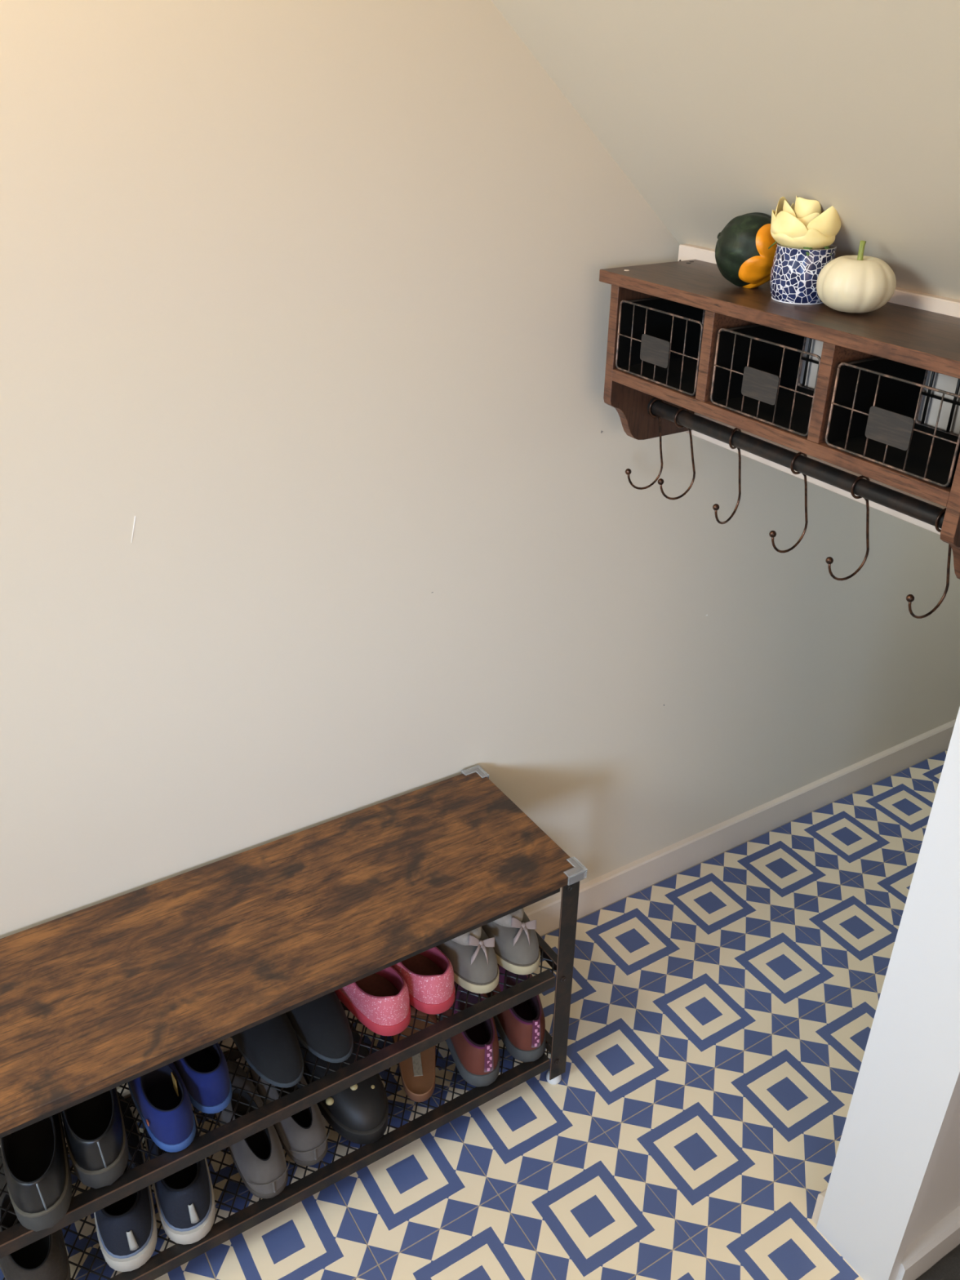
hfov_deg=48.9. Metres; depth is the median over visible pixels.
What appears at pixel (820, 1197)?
baseboard
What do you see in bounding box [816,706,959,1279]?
trim
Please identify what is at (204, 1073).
shoe
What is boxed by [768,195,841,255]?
succulent plant
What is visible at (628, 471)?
hook
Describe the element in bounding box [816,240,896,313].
pumpkin
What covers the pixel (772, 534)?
hook
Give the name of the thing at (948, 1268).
carpet
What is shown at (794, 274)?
vase
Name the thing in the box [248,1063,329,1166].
shoe
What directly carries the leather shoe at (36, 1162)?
on the bench
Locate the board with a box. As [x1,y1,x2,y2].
[677,244,959,534]
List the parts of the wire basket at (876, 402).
tag plate, frame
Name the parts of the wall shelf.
panel, hanging rod, panel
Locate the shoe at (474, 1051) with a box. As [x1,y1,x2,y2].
[438,981,499,1087]
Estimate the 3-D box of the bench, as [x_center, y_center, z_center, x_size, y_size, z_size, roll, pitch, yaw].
[-0.357,0.593,1.513,1.016,0.454,0.300,-16,33,-28]
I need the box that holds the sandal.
[391,1004,437,1102]
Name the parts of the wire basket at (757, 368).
tag plate, frame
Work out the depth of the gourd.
1.26 m
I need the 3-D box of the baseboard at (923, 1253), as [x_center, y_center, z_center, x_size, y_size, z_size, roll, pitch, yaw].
[1.290,0.657,1.838,1.704,0.069,0.018,-16,33,-28]
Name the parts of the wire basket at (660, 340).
tag plate, frame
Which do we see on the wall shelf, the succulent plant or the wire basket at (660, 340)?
the wire basket at (660, 340)
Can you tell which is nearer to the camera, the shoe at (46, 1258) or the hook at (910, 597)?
the hook at (910, 597)
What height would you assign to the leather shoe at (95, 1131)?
0.095 m
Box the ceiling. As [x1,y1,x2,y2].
[491,0,959,300]
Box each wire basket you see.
[615,297,705,395]
[710,324,820,436]
[825,356,959,487]
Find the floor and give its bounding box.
[0,749,947,1279]
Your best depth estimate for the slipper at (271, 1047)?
1.44 m
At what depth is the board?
1.28 m
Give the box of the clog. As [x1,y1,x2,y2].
[297,1019,388,1144]
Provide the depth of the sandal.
1.66 m
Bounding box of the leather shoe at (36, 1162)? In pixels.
[0,1111,71,1231]
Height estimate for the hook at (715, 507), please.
0.136 m
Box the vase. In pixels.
[769,242,836,304]
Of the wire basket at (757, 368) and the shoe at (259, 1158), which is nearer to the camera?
the wire basket at (757, 368)
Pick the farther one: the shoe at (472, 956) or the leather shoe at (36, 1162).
the shoe at (472, 956)
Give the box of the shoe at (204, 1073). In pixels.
[173,1042,232,1113]
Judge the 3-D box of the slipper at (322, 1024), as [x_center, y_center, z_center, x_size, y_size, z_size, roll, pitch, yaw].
[-0.257,0.512,1.542,0.075,0.062,0.238,-18,34,-31]
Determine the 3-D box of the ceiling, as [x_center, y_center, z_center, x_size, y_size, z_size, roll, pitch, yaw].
[0.469,-0.280,-0.349,4.900,1.313,3.214,-16,33,-28]
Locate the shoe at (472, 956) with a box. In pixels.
[435,926,499,993]
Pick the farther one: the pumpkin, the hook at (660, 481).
the hook at (660, 481)
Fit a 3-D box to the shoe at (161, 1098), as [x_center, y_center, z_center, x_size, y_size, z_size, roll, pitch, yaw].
[-0.428,0.586,1.394,0.060,0.072,0.174,-18,34,-30]
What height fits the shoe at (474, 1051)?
0.092 m
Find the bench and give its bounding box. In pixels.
[0,764,587,1279]
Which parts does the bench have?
shelf rail, shelf rail, seat rail, shelf rail, corner guard, rail, rail, leg, corner guard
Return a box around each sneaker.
[93,1091,157,1271]
[142,1103,215,1244]
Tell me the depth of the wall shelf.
1.22 m
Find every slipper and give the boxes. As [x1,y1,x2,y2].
[231,1013,303,1088]
[285,991,353,1062]
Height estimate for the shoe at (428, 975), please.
0.072 m
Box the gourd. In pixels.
[715,212,777,288]
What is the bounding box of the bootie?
[481,907,540,974]
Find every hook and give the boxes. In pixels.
[625,397,664,489]
[657,407,695,499]
[712,427,741,524]
[768,452,808,552]
[825,475,870,580]
[906,507,951,618]
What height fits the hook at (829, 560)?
0.136 m
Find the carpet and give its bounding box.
[915,1244,959,1279]
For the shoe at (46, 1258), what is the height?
0.074 m
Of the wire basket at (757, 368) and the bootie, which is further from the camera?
the bootie
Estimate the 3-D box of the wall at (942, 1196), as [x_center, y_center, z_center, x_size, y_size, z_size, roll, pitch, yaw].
[1.268,0.053,1.564,1.709,1.391,0.105,-16,33,-28]
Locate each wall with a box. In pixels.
[0,0,959,1089]
[906,1096,959,1246]
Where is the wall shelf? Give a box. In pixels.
[599,259,959,579]
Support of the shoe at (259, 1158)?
on the bench
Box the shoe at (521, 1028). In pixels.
[486,964,546,1062]
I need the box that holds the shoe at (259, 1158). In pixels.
[213,1060,289,1199]
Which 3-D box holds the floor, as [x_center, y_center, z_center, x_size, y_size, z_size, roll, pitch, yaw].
[0.487,1.408,0.616,4.800,0.080,3.214,-16,33,-28]
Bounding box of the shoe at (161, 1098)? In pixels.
[127,1062,195,1152]
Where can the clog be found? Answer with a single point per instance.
(358, 1113)
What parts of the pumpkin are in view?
stem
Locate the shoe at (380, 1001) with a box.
[334,965,410,1035]
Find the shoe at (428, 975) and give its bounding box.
[391,946,455,1014]
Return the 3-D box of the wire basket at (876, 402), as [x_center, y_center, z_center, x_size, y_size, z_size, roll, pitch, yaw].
[0.488,-0.242,1.124,0.156,0.093,0.162,-16,33,-28]
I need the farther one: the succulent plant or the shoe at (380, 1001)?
the shoe at (380, 1001)
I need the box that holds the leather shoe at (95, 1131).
[61,1087,128,1189]
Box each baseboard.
[0,719,955,1151]
[811,1188,826,1225]
[895,1205,959,1279]
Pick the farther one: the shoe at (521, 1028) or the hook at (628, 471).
the shoe at (521, 1028)
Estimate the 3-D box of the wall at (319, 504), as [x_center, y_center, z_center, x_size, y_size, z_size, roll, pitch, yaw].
[-0.415,-0.364,1.212,4.900,2.580,0.100,-16,33,-28]
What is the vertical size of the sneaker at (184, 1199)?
0.104 m
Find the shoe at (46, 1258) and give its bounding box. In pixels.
[0,1146,71,1279]
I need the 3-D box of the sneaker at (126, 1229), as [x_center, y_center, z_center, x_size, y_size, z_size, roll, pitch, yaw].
[-0.513,0.730,1.483,0.077,0.104,0.274,-12,31,-21]
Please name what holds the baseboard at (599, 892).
attached to the wall at (319, 504)

